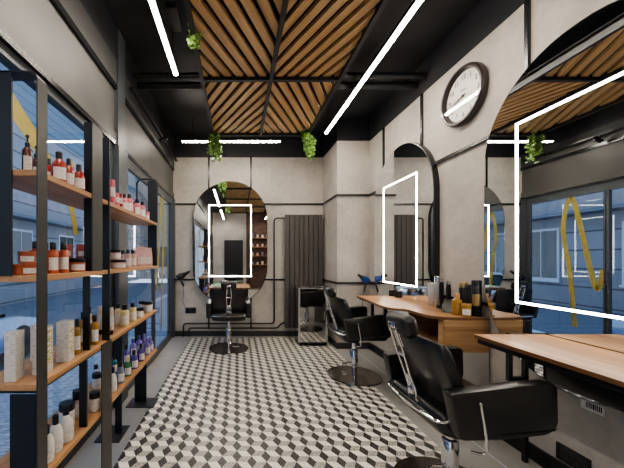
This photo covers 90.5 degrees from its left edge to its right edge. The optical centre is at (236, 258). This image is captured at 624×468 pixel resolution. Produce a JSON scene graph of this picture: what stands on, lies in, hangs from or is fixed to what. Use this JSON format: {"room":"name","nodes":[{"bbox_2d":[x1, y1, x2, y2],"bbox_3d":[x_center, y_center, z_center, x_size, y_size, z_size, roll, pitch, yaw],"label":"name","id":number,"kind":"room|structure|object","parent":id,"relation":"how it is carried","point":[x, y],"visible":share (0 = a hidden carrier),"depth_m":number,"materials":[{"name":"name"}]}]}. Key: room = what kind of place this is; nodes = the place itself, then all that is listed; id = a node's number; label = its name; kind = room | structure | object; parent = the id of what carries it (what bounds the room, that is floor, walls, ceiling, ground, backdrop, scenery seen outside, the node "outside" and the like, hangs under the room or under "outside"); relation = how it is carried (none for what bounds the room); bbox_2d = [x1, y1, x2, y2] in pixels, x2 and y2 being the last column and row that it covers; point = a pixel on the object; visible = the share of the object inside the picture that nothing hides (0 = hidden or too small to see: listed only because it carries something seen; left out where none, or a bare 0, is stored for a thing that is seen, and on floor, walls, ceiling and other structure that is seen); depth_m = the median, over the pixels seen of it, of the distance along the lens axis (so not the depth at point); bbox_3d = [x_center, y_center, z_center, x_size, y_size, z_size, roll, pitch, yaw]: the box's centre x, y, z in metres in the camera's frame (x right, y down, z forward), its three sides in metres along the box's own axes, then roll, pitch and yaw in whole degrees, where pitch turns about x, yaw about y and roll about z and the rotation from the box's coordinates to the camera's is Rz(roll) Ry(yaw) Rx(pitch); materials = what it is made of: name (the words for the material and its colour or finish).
{"room":"salon","nodes":[
{"label":"salon","id":0,"kind":"room"},
{"bbox_2d":[0,0,174,198],"bbox_3d":[-1.147,-1.573,1.030,0.105,1.075,8.460,0,0,0],"label":"wall","id":1,"kind":"structure","parent":0,"point":[71,45],"depth_m":2.23,"materials":[{"name":"paint"}]},
{"bbox_2d":[0,40,112,467],"bbox_3d":[-1.150,0.158,1.010,0.060,2.385,3.420,0,0,0],"label":"window","id":2,"kind":"structure","parent":1,"relation":"in","point":[9,59],"depth_m":1.98,"materials":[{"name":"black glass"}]},
{"bbox_2d":[13,94,51,163],"bbox_3d":[-1.141,-0.663,1.635,0.002,0.504,0.534,0,0,0],"label":"painted stroke","id":3,"kind":"object","parent":2,"relation":"attached to","point":[20,118],"visible":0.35,"depth_m":1.61,"materials":[{"name":"yellow paint"}]},
{"bbox_2d":[68,158,77,234],"bbox_3d":[-1.141,-0.429,2.068,0.002,0.527,0.164,0,0,0],"label":"painted stroke","id":4,"kind":"object","parent":2,"relation":"attached to","point":[71,209],"visible":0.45,"depth_m":2.09,"materials":[{"name":"yellow paint"}]},
{"bbox_2d":[113,28,127,407],"bbox_3d":[-1.135,-0.380,2.835,0.130,3.460,0.230,0,0,0],"label":"trim","id":5,"kind":"structure","parent":1,"relation":"attached to","point":[120,156],"depth_m":2.78,"materials":[{"name":"metal"}]},
{"bbox_2d":[128,158,158,390],"bbox_3d":[-1.101,0.158,3.500,0.098,2.385,1.100,0,0,0],"label":"door","id":6,"kind":"structure","parent":1,"relation":"in","point":[133,168],"depth_m":3.90,"materials":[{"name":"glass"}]},
{"bbox_2d":[129,87,177,161],"bbox_3d":[-1.001,-1.627,4.050,0.118,0.125,2.200,0,0,0],"label":"track spotlight","id":7,"kind":"object","parent":1,"relation":"attached to","point":[162,139],"visible":1,"depth_m":3.65,"materials":[{"name":"black metal"}]},
{"bbox_2d":[155,186,171,357],"bbox_3d":[-1.130,0.158,4.605,0.040,2.385,1.110,0,0,0],"label":"door","id":8,"kind":"structure","parent":1,"relation":"in","point":[166,197],"depth_m":5.11,"materials":[{"name":"black metal"}]},
{"bbox_2d":[155,196,163,326],"bbox_3d":[-1.123,0.019,4.345,0.002,1.967,0.579,0,0,0],"label":"painted stroke","id":9,"kind":"object","parent":8,"relation":"attached to","point":[161,203],"visible":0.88,"depth_m":4.46,"materials":[{"name":"yellow paint"}]},
{"bbox_2d":[167,199,174,336],"bbox_3d":[-1.140,0.158,5.210,0.120,2.385,0.100,0,0,0],"label":"trim","id":10,"kind":"structure","parent":1,"relation":"attached to","point":[173,200],"depth_m":5.16,"materials":[{"name":"metal"}]},
{"bbox_2d":[137,82,417,89],"bbox_3d":[0.450,-1.930,3.340,3.100,0.076,0.076,0,0,0],"label":"ceiling pipe","id":11,"kind":"object","parent":1,"relation":"attached to","point":[141,85],"visible":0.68,"depth_m":3.31,"materials":[{"name":"metal"}]},
{"bbox_2d":[133,72,425,78],"bbox_3d":[0.450,-1.950,3.190,3.100,0.060,0.060,0,0,0],"label":"ceiling pipe","id":12,"kind":"object","parent":1,"relation":"attached to","point":[136,75],"visible":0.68,"depth_m":3.17,"materials":[{"name":"metal"}]},
{"bbox_2d":[173,139,322,330],"bbox_3d":[0.450,-0.380,5.308,3.300,3.460,0.104,0,0,0],"label":"wall","id":13,"kind":"structure","parent":0,"point":[275,179],"depth_m":5.26,"materials":[{"name":"paint"}]},
{"bbox_2d":[193,181,266,297],"bbox_3d":[-0.120,-0.280,5.226,1.290,2.140,0.065,0,0,0],"label":"wall mirror","id":14,"kind":"object","parent":13,"relation":"attached to","point":[230,217],"visible":0.84,"depth_m":5.20,"materials":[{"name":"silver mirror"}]},
{"bbox_2d":[183,217,283,336],"bbox_3d":[-0.061,0.314,5.210,1.763,2.073,0.026,0,0,0],"label":"pipe","id":15,"kind":"object","parent":13,"relation":"attached to","point":[277,217],"visible":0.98,"depth_m":5.20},
{"bbox_2d":[175,331,293,335],"bbox_3d":[0.205,1.305,5.253,2.610,0.090,0.015,0,0,0],"label":"baseboard","id":16,"kind":"structure","parent":13,"relation":"attached to","point":[177,333],"depth_m":5.25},
{"bbox_2d":[188,322,283,336],"bbox_3d":[-0.011,1.224,5.210,1.684,0.253,0.026,0,0,0],"label":"pipe","id":17,"kind":"object","parent":13,"relation":"attached to","point":[283,322],"visible":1,"depth_m":5.20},
{"bbox_2d":[175,203,321,204],"bbox_3d":[0.215,-0.960,5.249,2.590,0.026,0.022,0,0,0],"label":"trim","id":18,"kind":"structure","parent":13,"relation":"attached to","point":[175,203],"depth_m":5.24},
{"bbox_2d":[284,215,322,327],"bbox_3d":[1.145,0.210,5.195,0.650,1.940,0.130,0,0,0],"label":"radiator","id":19,"kind":"object","parent":13,"relation":"attached to","point":[303,233],"visible":0.63,"depth_m":5.13,"materials":[{"name":"metal"}]},
{"bbox_2d":[102,0,481,138],"bbox_3d":[0.450,-2.160,1.030,3.300,0.100,8.660,0,0,0],"label":"ceiling","id":20,"kind":"structure","parent":0,"point":[432,21],"depth_m":3.06,"materials":[{"name":"paint"}]},
{"bbox_2d":[148,0,178,74],"bbox_3d":[-0.578,-1.924,1.640,0.048,0.372,2.420,0,0,0],"label":"ceiling light","id":21,"kind":"object","parent":20,"relation":"hanging from","point":[153,4],"visible":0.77,"depth_m":2.35,"materials":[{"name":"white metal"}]},
{"bbox_2d":[165,5,181,31],"bbox_3d":[-0.550,-2.095,2.620,0.090,0.030,0.260,0,0,0],"label":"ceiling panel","id":22,"kind":"object","parent":20,"relation":"attached to","point":[171,10],"visible":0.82,"depth_m":2.59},
{"bbox_2d":[182,117,207,142],"bbox_3d":[-0.621,-1.907,4.460,0.370,0.370,0.048,0,0,0],"label":"ceiling light","id":23,"kind":"object","parent":20,"relation":"hanging from","point":[192,140],"depth_m":4.44,"materials":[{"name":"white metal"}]},
{"bbox_2d":[219,139,280,142],"bbox_3d":[0.192,-1.745,4.460,0.902,0.044,0.048,0,0,0],"label":"ceiling light","id":24,"kind":"object","parent":20,"relation":"hanging from","point":[222,140],"depth_m":4.44,"materials":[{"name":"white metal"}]},
{"bbox_2d":[182,141,279,142],"bbox_3d":[-0.085,-1.744,4.460,1.450,0.012,0.034,0,0,0],"label":"diffuser","id":25,"kind":"object","parent":24,"relation":"attached to","point":[182,141],"depth_m":4.44,"materials":[{"name":"beige"}]},
{"bbox_2d":[184,0,388,135],"bbox_3d":[0.330,-1.920,1.620,1.376,0.380,5.236,0,0,0],"label":"ceiling panel","id":26,"kind":"object","parent":20,"relation":"hanging from","point":[268,65],"visible":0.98,"depth_m":2.63,"materials":[{"name":"wood"}]},
{"bbox_2d":[186,24,202,49],"bbox_3d":[-0.332,-1.748,2.340,0.142,0.211,0.165,0,0,0],"label":"ivy","id":27,"kind":"object","parent":26,"relation":"hanging from","point":[193,41],"visible":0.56,"depth_m":2.34,"materials":[{"name":"green plant"}]},
{"bbox_2d":[207,129,222,162],"bbox_3d":[-0.317,-1.591,4.218,0.227,0.479,0.185,0,0,-9],"label":"ivy","id":28,"kind":"object","parent":26,"relation":"hanging from","point":[214,145],"visible":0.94,"depth_m":4.20,"materials":[{"name":"green plant"}]},
{"bbox_2d":[301,128,316,160],"bbox_3d":[0.999,-1.605,4.200,0.280,0.447,0.224,0,0,-33],"label":"ivy","id":29,"kind":"object","parent":26,"relation":"hanging from","point":[309,141],"visible":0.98,"depth_m":4.16,"materials":[{"name":"green plant"}]},
{"bbox_2d":[324,0,422,133],"bbox_3d":[1.285,-1.959,3.030,0.048,0.302,2.620,0,0,0],"label":"ceiling light","id":30,"kind":"object","parent":20,"relation":"hanging from","point":[415,4],"visible":1,"depth_m":2.68,"materials":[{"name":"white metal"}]},
{"bbox_2d":[64,336,542,467],"bbox_3d":[0.450,1.389,1.030,3.300,0.082,8.660,0,0,0],"label":"floor","id":31,"kind":"structure","parent":0,"point":[275,403],"depth_m":2.55,"materials":[{"name":"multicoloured tile"}]},
{"bbox_2d":[0,70,158,467],"bbox_3d":[-0.875,0.296,2.010,0.350,2.108,1.780,0,0,0],"label":"shelving","id":32,"kind":"object","parent":31,"relation":"on","point":[29,420],"visible":0.88,"depth_m":1.37,"materials":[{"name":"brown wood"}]},
{"bbox_2d":[4,329,23,381],"bbox_3d":[-0.877,0.379,1.183,0.041,0.189,0.060,0,0,-7],"label":"carton","id":33,"kind":"object","parent":32,"relation":"on","point":[14,339],"visible":1,"depth_m":1.16,"materials":[{"name":"cardboard"}]},
{"bbox_2d":[16,333,23,370],"bbox_3d":[-0.857,0.368,1.186,0.001,0.136,0.048,0,0,-7],"label":"print","id":34,"kind":"object","parent":33,"relation":"attached to","point":[19,339],"depth_m":1.18},
{"bbox_2d":[13,264,22,274],"bbox_3d":[-0.860,0.041,1.180,0.049,0.043,0.049,0,0,0],"label":"jar","id":35,"kind":"object","parent":32,"relation":"on","point":[17,268],"visible":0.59,"depth_m":1.16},
{"bbox_2d":[22,135,32,168],"bbox_3d":[-0.843,-0.419,1.207,0.038,0.161,0.038,0,0,0],"label":"pump bottle","id":36,"kind":"object","parent":32,"relation":"on","point":[27,153],"visible":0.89,"depth_m":1.19,"materials":[{"name":"plastic"}]},
{"bbox_2d":[20,262,35,274],"bbox_3d":[-0.830,0.038,1.206,0.071,0.048,0.070,0,0,0],"label":"jar","id":37,"kind":"object","parent":32,"relation":"on","point":[28,268],"visible":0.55,"depth_m":1.18,"materials":[{"name":"plastic"}]},
{"bbox_2d":[17,251,35,262],"bbox_3d":[-0.840,-0.008,1.200,0.062,0.046,0.062,0,0,0],"label":"jar","id":38,"kind":"object","parent":37,"relation":"on","point":[23,256],"visible":0.98,"depth_m":1.18,"materials":[{"name":"plastic"}]},
{"bbox_2d":[32,325,52,374],"bbox_3d":[-0.810,0.378,1.252,0.054,0.192,0.060,0,0,-7],"label":"carton","id":39,"kind":"object","parent":32,"relation":"on","point":[50,327],"visible":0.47,"depth_m":1.24,"materials":[{"name":"white cardboard"}]},
{"bbox_2d":[48,329,52,363],"bbox_3d":[-0.784,0.366,1.256,0.001,0.138,0.048,0,0,-7],"label":"print","id":40,"kind":"object","parent":39,"relation":"attached to","point":[50,332],"depth_m":1.26},
{"bbox_2d":[48,424,54,463],"bbox_3d":[-0.795,0.767,1.248,0.063,0.150,0.063,0,0,0],"label":"bottle","id":41,"kind":"object","parent":32,"relation":"on","point":[51,443],"visible":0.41,"depth_m":1.24,"materials":[{"name":"plastic"}]},
{"bbox_2d":[48,242,58,273],"bbox_3d":[-0.800,-0.005,1.304,0.046,0.135,0.046,0,0,0],"label":"bottle","id":42,"kind":"object","parent":32,"relation":"on","point":[53,254],"visible":0.91,"depth_m":1.29,"materials":[{"name":"plastic"}]},
{"bbox_2d":[50,414,62,453],"bbox_3d":[-0.795,0.763,1.314,0.060,0.158,0.059,0,0,0],"label":"bottle","id":43,"kind":"object","parent":32,"relation":"on","point":[56,430],"visible":0.79,"depth_m":1.30,"materials":[{"name":"plastic"}]},
{"bbox_2d":[50,151,66,181],"bbox_3d":[-0.795,-0.408,1.339,0.065,0.138,0.065,0,0,0],"label":"bottle","id":44,"kind":"object","parent":32,"relation":"on","point":[58,167],"visible":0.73,"depth_m":1.32,"materials":[{"name":"plastic"}]},
{"bbox_2d":[58,242,68,272],"bbox_3d":[-0.800,-0.007,1.383,0.046,0.138,0.046,0,0,0],"label":"bottle","id":45,"kind":"object","parent":32,"relation":"on","point":[63,253],"visible":0.95,"depth_m":1.37,"materials":[{"name":"plastic"}]},
{"bbox_2d":[56,319,73,361],"bbox_3d":[-0.804,0.382,1.407,0.056,0.184,0.060,0,0,-7],"label":"carton","id":46,"kind":"object","parent":32,"relation":"on","point":[64,328],"visible":1,"depth_m":1.38,"materials":[{"name":"white cardboard"}]},
{"bbox_2d":[70,323,73,352],"bbox_3d":[-0.776,0.370,1.410,0.001,0.133,0.048,0,0,-7],"label":"print","id":47,"kind":"object","parent":46,"relation":"attached to","point":[71,325],"depth_m":1.41},
{"bbox_2d":[59,405,73,443],"bbox_3d":[-0.795,0.762,1.394,0.066,0.158,0.065,0,0,0],"label":"bottle","id":48,"kind":"object","parent":32,"relation":"on","point":[66,421],"visible":0.78,"depth_m":1.38,"materials":[{"name":"plastic"}]},
{"bbox_2d":[59,399,74,423],"bbox_3d":[-0.860,0.783,1.518,0.074,0.116,0.073,0,0,0],"label":"jar","id":49,"kind":"object","parent":32,"relation":"on","point":[70,402],"visible":0.56,"depth_m":1.51,"materials":[{"name":"plastic"}]},
{"bbox_2d":[66,158,74,185],"bbox_3d":[-0.799,-0.407,1.428,0.053,0.138,0.053,0,0,0],"label":"bottle","id":50,"kind":"object","parent":32,"relation":"on","point":[70,171],"visible":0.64,"depth_m":1.42,"materials":[{"name":"plastic"}]},
{"bbox_2d":[72,388,78,418],"bbox_3d":[-0.845,0.769,1.599,0.058,0.144,0.058,0,0,0],"label":"jar","id":51,"kind":"object","parent":32,"relation":"on","point":[75,393],"visible":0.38,"depth_m":1.57,"materials":[{"name":"beige plastic"}]},
{"bbox_2d":[69,258,85,271],"bbox_3d":[-0.800,0.030,1.500,0.081,0.065,0.080,0,0,0],"label":"jar","id":52,"kind":"object","parent":32,"relation":"on","point":[75,264],"visible":0.88,"depth_m":1.47,"materials":[{"name":"plastic"}]},
{"bbox_2d":[74,319,80,353],"bbox_3d":[-0.807,0.388,1.513,0.036,0.172,0.036,0,0,0],"label":"bottle","id":53,"kind":"object","parent":32,"relation":"on","point":[77,330],"visible":0.93,"depth_m":1.50,"materials":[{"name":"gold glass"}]},
{"bbox_2d":[75,164,85,190],"bbox_3d":[-0.797,-0.407,1.513,0.061,0.136,0.061,0,0,0],"label":"bottle","id":54,"kind":"object","parent":32,"relation":"on","point":[80,182],"visible":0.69,"depth_m":1.50,"materials":[{"name":"plastic"}]},
{"bbox_2d":[90,315,98,344],"bbox_3d":[-0.795,0.393,1.674,0.045,0.162,0.045,0,0,0],"label":"bottle","id":55,"kind":"object","parent":32,"relation":"on","point":[94,326],"visible":1,"depth_m":1.66,"materials":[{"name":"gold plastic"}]},
{"bbox_2d":[89,390,99,411],"bbox_3d":[-0.795,0.791,1.674,0.058,0.100,0.057,0,0,0],"label":"jar","id":56,"kind":"object","parent":32,"relation":"on","point":[94,395],"visible":1,"depth_m":1.65,"materials":[{"name":"plastic"}]},
{"bbox_2d":[92,371,100,388],"bbox_3d":[-0.920,0.795,1.971,0.062,0.092,0.061,0,0,0],"label":"jar","id":57,"kind":"object","parent":32,"relation":"on","point":[96,376],"visible":0.84,"depth_m":1.95,"materials":[{"name":"plastic"}]},
{"bbox_2d":[97,306,101,334],"bbox_3d":[-0.863,0.386,1.896,0.041,0.175,0.041,0,0,0],"label":"tube","id":58,"kind":"object","parent":32,"relation":"on","point":[99,308],"visible":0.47,"depth_m":1.88,"materials":[{"name":"beige plastic"}]},
{"bbox_2d":[110,307,113,334],"bbox_3d":[-0.795,0.390,1.885,0.041,0.168,0.041,0,0,0],"label":"tube","id":59,"kind":"object","parent":32,"relation":"on","point":[111,308],"visible":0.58,"depth_m":1.87,"materials":[{"name":"beige plastic"}]},
{"bbox_2d":[110,180,115,203],"bbox_3d":[-0.795,-0.421,1.913,0.038,0.164,0.038,0,0,0],"label":"tube","id":60,"kind":"object","parent":32,"relation":"on","point":[112,182],"visible":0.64,"depth_m":1.90,"materials":[{"name":"pink plastic"}]},
{"bbox_2d":[112,367,116,391],"bbox_3d":[-0.795,0.766,1.918,0.052,0.150,0.051,0,0,0],"label":"bottle","id":61,"kind":"object","parent":32,"relation":"on","point":[114,378],"visible":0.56,"depth_m":1.91,"materials":[{"name":"plastic"}]},
{"bbox_2d":[114,303,120,324],"bbox_3d":[-0.860,0.398,2.168,0.047,0.152,0.047,0,0,0],"label":"bottle","id":62,"kind":"object","parent":32,"relation":"on","point":[117,310],"visible":0.9,"depth_m":2.15,"materials":[{"name":"plastic"}]},
{"bbox_2d":[110,260,125,268],"bbox_3d":[-0.800,0.034,2.017,0.105,0.057,0.104,0,0,0],"label":"jar","id":63,"kind":"object","parent":32,"relation":"on","point":[114,264],"visible":0.88,"depth_m":1.97,"materials":[{"name":"plastic"}]},
{"bbox_2d":[110,249,120,259],"bbox_3d":[-0.800,-0.029,1.975,0.068,0.066,0.068,0,0,0],"label":"jar","id":64,"kind":"object","parent":63,"relation":"on","point":[115,254],"visible":0.98,"depth_m":1.95,"materials":[{"name":"plastic"}]},
{"bbox_2d":[116,361,124,383],"bbox_3d":[-0.795,0.770,2.047,0.055,0.143,0.055,0,0,0],"label":"bottle","id":65,"kind":"object","parent":32,"relation":"on","point":[120,374],"visible":0.94,"depth_m":2.03,"materials":[{"name":"plastic"}]},
{"bbox_2d":[120,305,128,326],"bbox_3d":[-0.795,0.399,2.124,0.061,0.149,0.061,0,0,0],"label":"bottle","id":66,"kind":"object","parent":32,"relation":"on","point":[124,314],"visible":1,"depth_m":2.10,"materials":[{"name":"plastic"}]},
{"bbox_2d":[123,357,130,376],"bbox_3d":[-0.795,0.776,2.172,0.058,0.130,0.058,0,0,0],"label":"bottle","id":67,"kind":"object","parent":32,"relation":"on","point":[127,365],"visible":0.88,"depth_m":2.15,"materials":[{"name":"plastic"}]},
{"bbox_2d":[129,303,135,321],"bbox_3d":[-0.795,0.403,2.282,0.057,0.141,0.057,0,0,0],"label":"bottle","id":68,"kind":"object","parent":32,"relation":"on","point":[132,310],"visible":0.98,"depth_m":2.26,"materials":[{"name":"plastic"}]},
{"bbox_2d":[130,350,137,368],"bbox_3d":[-0.795,0.772,2.315,0.062,0.139,0.062,0,0,0],"label":"bottle","id":69,"kind":"object","parent":32,"relation":"on","point":[133,359],"visible":0.93,"depth_m":2.29,"materials":[{"name":"plastic"}]},
{"bbox_2d":[135,247,145,266],"bbox_3d":[-0.819,-0.020,2.535,0.085,0.165,0.054,0,0,-37],"label":"pouch","id":70,"kind":"object","parent":32,"relation":"on","point":[140,253],"visible":0.85,"depth_m":2.52,"materials":[{"name":"plastic"}]},
{"bbox_2d":[137,343,144,361],"bbox_3d":[-0.795,0.771,2.484,0.058,0.141,0.058,0,0,0],"label":"bottle","id":71,"kind":"object","parent":32,"relation":"on","point":[140,354],"visible":0.94,"depth_m":2.46,"materials":[{"name":"plastic"}]},
{"bbox_2d":[145,248,152,265],"bbox_3d":[-0.819,-0.020,2.732,0.085,0.165,0.054,0,0,-37],"label":"pouch","id":72,"kind":"object","parent":32,"relation":"on","point":[149,262],"visible":0.64,"depth_m":2.72,"materials":[{"name":"plastic"}]},
{"bbox_3d":[-0.930,0.029,1.701,0.114,0.068,0.113,0,0,0],"label":"jar","id":73,"kind":"object","parent":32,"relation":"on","visible":0},
{"bbox_2d":[76,244,83,257],"bbox_3d":[-0.899,-0.045,1.730,0.050,0.078,0.054,0,0,-29],"label":"pouch","id":74,"kind":"object","parent":73,"relation":"on","point":[79,247],"visible":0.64,"depth_m":1.71,"materials":[{"name":"plastic"}]},
{"bbox_2d":[206,281,251,354],"bbox_3d":[-0.116,0.829,4.497,0.667,1.040,0.643,0,0,-2],"label":"barber chair","id":75,"kind":"object","parent":31,"relation":"on","point":[228,303],"visible":1,"depth_m":4.33,"materials":[{"name":"black leather"}]},
{"bbox_2d":[294,285,327,344],"bbox_3d":[1.177,0.886,4.787,0.475,0.925,0.366,0,0,0],"label":"trolley","id":76,"kind":"object","parent":31,"relation":"on","point":[310,304],"visible":0.91,"depth_m":4.64,"materials":[{"name":"silver metal"}]},
{"bbox_2d":[323,285,391,386],"bbox_3d":[1.327,0.829,3.451,0.643,1.040,0.667,0,0,-2],"label":"barber chair","id":77,"kind":"object","parent":31,"relation":"on","point":[352,324],"visible":0.96,"depth_m":3.33,"materials":[{"name":"black leather"}]},
{"bbox_2d":[357,296,489,384],"bbox_3d":[1.702,0.895,3.066,0.556,0.870,1.428,0,0,0],"label":"desk","id":78,"kind":"object","parent":31,"relation":"on","point":[446,329],"visible":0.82,"depth_m":2.36,"materials":[{"name":"brown wood"}]},
{"bbox_2d":[428,282,433,305],"bbox_3d":[1.925,0.346,2.954,0.074,0.226,0.074,0,0,0],"label":"spray can","id":79,"kind":"object","parent":78,"relation":"on","point":[430,284],"visible":0.64,"depth_m":2.94,"materials":[{"name":"silver metal"}]},
{"bbox_2d":[434,276,440,306],"bbox_3d":[1.925,0.311,2.880,0.053,0.298,0.053,0,0,0],"label":"spray can","id":80,"kind":"object","parent":78,"relation":"on","point":[436,278],"visible":0.66,"depth_m":2.86,"materials":[{"name":"silver metal"}]},
{"bbox_2d":[436,278,443,308],"bbox_3d":[1.900,0.320,2.787,0.064,0.279,0.056,0,0,-17],"label":"hair clipper","id":81,"kind":"object","parent":78,"relation":"on","point":[441,280],"visible":0.86,"depth_m":2.77,"materials":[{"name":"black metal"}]},
{"bbox_2d":[441,300,451,312],"bbox_3d":[1.820,0.405,2.581,0.058,0.113,0.090,0,0,-38],"label":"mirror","id":82,"kind":"object","parent":78,"relation":"on","point":[446,306],"visible":0.62,"depth_m":2.58,"materials":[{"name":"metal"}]},
{"bbox_2d":[451,293,462,314],"bbox_3d":[1.820,0.373,2.482,0.074,0.174,0.074,0,0,0],"label":"bottle","id":83,"kind":"object","parent":78,"relation":"on","point":[456,302],"visible":0.95,"depth_m":2.46,"materials":[{"name":"yellow plastic"}]},
{"bbox_2d":[459,282,467,302],"bbox_3d":[1.925,0.328,2.552,0.064,0.264,0.064,0,0,0],"label":"spray can","id":84,"kind":"object","parent":78,"relation":"on","point":[461,284],"visible":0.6,"depth_m":2.53,"materials":[{"name":"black metal"}]},
{"bbox_2d":[461,303,471,316],"bbox_3d":[1.845,0.407,2.412,0.071,0.104,0.070,0,0,0],"label":"jar","id":85,"kind":"object","parent":78,"relation":"on","point":[466,308],"visible":1,"depth_m":2.38,"materials":[{"name":"yellow plastic"}]},
{"bbox_2d":[465,284,470,302],"bbox_3d":[1.925,0.335,2.484,0.062,0.248,0.062,0,0,0],"label":"spray can","id":86,"kind":"object","parent":78,"relation":"on","point":[467,286],"visible":0.51,"depth_m":2.47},
{"bbox_2d":[471,280,481,316],"bbox_3d":[1.925,0.315,2.411,0.073,0.289,0.073,0,0,0],"label":"spray can","id":87,"kind":"object","parent":78,"relation":"on","point":[476,285],"visible":0.96,"depth_m":2.38,"materials":[{"name":"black metal"}]},
{"bbox_2d":[383,310,557,467],"bbox_3d":[1.209,0.829,1.726,0.643,1.040,0.667,0,0,-1],"label":"barber chair","id":88,"kind":"object","parent":31,"relation":"on","point":[425,374],"visible":1,"depth_m":1.48,"materials":[{"name":"black leather"}]},
{"bbox_2d":[474,333,623,462],"bbox_3d":[1.708,0.911,1.565,0.445,0.878,0.890,0,0,0],"label":"desk","id":89,"kind":"object","parent":31,"relation":"on","point":[594,373],"visible":0.97,"depth_m":1.53,"materials":[{"name":"brown wood"}]},
{"bbox_2d":[323,141,369,342],"bbox_3d":[1.755,-0.215,4.890,0.490,3.130,0.740,0,0,0],"label":"wall pillar","id":90,"kind":"structure","parent":0,"point":[346,166],"depth_m":4.52,"materials":[{"name":"paint"}]},
{"bbox_2d":[328,335,368,348],"bbox_3d":[1.748,1.305,4.875,0.505,0.090,0.740,0,0,0],"label":"baseboard","id":91,"kind":"structure","parent":90,"relation":"attached to","point":[334,343],"depth_m":4.50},
{"bbox_2d":[323,119,369,156],"bbox_3d":[1.753,-1.945,4.888,0.494,0.330,0.744,0,0,0],"label":"wall pillar","id":92,"kind":"structure","parent":0,"point":[343,129],"depth_m":4.52,"materials":[{"name":"paint"}]},
{"bbox_2d":[370,0,623,467],"bbox_3d":[2.048,-0.380,1.030,0.104,3.460,8.460,0,0,0],"label":"wall","id":93,"kind":"structure","parent":0,"point":[598,438],"depth_m":2.49,"materials":[{"name":"paint"}]},
{"bbox_2d":[357,274,374,304],"bbox_3d":[1.848,0.556,4.350,0.246,0.690,0.182,0,0,3],"label":"hairdryer","id":94,"kind":"object","parent":93,"relation":"hanging from","point":[364,279],"visible":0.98,"depth_m":4.33,"materials":[{"name":"blue plastic"}]},
{"bbox_2d":[382,127,384,168],"bbox_3d":[1.989,-1.377,4.070,0.022,0.807,0.026,0,0,0],"label":"trim","id":95,"kind":"structure","parent":93,"relation":"attached to","point":[383,128],"depth_m":4.06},
{"bbox_2d":[322,135,488,204],"bbox_3d":[1.744,-0.960,1.019,0.512,0.026,8.438,0,0,0],"label":"trim","id":96,"kind":"structure","parent":93,"relation":"attached to","point":[486,138],"depth_m":2.82,"materials":[{"name":"metal"}]},
{"bbox_2d":[323,279,487,305],"bbox_3d":[1.744,0.360,1.019,0.512,0.026,8.438,0,0,0],"label":"trim","id":97,"kind":"structure","parent":93,"relation":"attached to","point":[452,297],"depth_m":4.50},
{"bbox_2d":[374,143,439,313],"bbox_3d":[1.966,-0.280,3.600,0.065,2.140,1.290,0,0,0],"label":"wall mirror","id":98,"kind":"object","parent":93,"relation":"attached to","point":[407,195],"visible":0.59,"depth_m":3.39,"materials":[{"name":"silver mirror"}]},
{"bbox_2d":[420,93,423,144],"bbox_3d":[1.989,-1.377,3.230,0.022,0.807,0.026,0,0,0],"label":"trim","id":99,"kind":"structure","parent":93,"relation":"attached to","point":[421,94],"depth_m":3.22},
{"bbox_2d":[441,62,488,126],"bbox_3d":[1.970,-1.425,2.620,0.060,0.500,0.500,0,0,0],"label":"wall clock","id":100,"kind":"object","parent":93,"relation":"attached to","point":[464,94],"visible":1,"depth_m":2.60,"materials":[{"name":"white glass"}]},
{"bbox_2d":[369,342,570,467],"bbox_3d":[1.990,1.300,0.652,0.020,0.100,7.705,0,0,0],"label":"baseboard","id":101,"kind":"structure","parent":93,"relation":"attached to","point":[542,458],"depth_m":1.99,"materials":[{"name":"black metal"}]},
{"bbox_2d":[524,0,530,70],"bbox_3d":[1.989,-1.377,2.055,0.022,0.807,0.026,0,0,0],"label":"trim","id":102,"kind":"structure","parent":93,"relation":"attached to","point":[527,3],"depth_m":2.04,"materials":[{"name":"metal"}]},
{"bbox_2d":[484,0,623,406],"bbox_3d":[1.966,-0.280,1.715,0.065,2.140,1.290,0,0,0],"label":"wall mirror","id":103,"kind":"object","parent":93,"relation":"attached to","point":[554,160],"visible":0.82,"depth_m":1.80,"materials":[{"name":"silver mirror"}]},
{"bbox_2d":[556,441,591,467],"bbox_3d":[1.991,1.185,1.780,0.018,0.100,0.180,0,0,0],"label":"wall socket","id":104,"kind":"object","parent":93,"relation":"attached to","point":[564,453],"visible":1,"depth_m":1.78,"materials":[{"name":"plastic"}]},
{"bbox_2d":[581,399,604,416],"bbox_3d":[1.996,0.832,1.685,0.008,0.052,0.110,0,0,0],"label":"tag","id":105,"kind":"object","parent":93,"relation":"attached to","point":[593,407],"visible":0.98,"depth_m":1.68,"materials":[{"name":"white plastic"}]},
{"label":"outside","id":106,"kind":"structure","parent":0,"visible":0},
{"bbox_2d":[140,181,166,278],"bbox_3d":[-5.750,-5.100,31.485,10.500,14.200,3.030,0,0,0],"label":"building","id":107,"kind":"structure","parent":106,"point":[144,274],"depth_m":30.00,"materials":[{"name":"paint"}]},
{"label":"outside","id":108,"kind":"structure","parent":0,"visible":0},
{"bbox_2d":[0,296,166,457],"bbox_3d":[-2.305,1.850,4.000,2.190,0.100,24.000,0,0,0],"label":"ground","id":109,"kind":"structure","parent":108,"point":[61,389],"depth_m":4.27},
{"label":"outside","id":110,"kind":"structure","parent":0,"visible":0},
{"bbox_2d":[0,283,166,370],"bbox_3d":[-6.550,1.950,8.000,5.900,0.100,32.000,0,0,0],"label":"ground","id":111,"kind":"structure","parent":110,"point":[65,306],"depth_m":12.53,"materials":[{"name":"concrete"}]},
{"bbox_2d":[0,313,35,357],"bbox_3d":[-4.900,1.180,4.298,1.760,1.439,4.277,0,0,0],"label":"parked car","id":112,"kind":"object","parent":111,"relation":"on","point":[7,323],"visible":0.43,"depth_m":5.54,"materials":[{"name":"paint"}]},
{"bbox_2d":[0,63,147,305],"bbox_3d":[-9.600,-5.100,9.750,1.800,14.200,39.500,0,0,0],"label":"building","id":113,"kind":"structure","parent":111,"relation":"on","point":[64,136],"depth_m":15.45,"materials":[{"name":"brick"}]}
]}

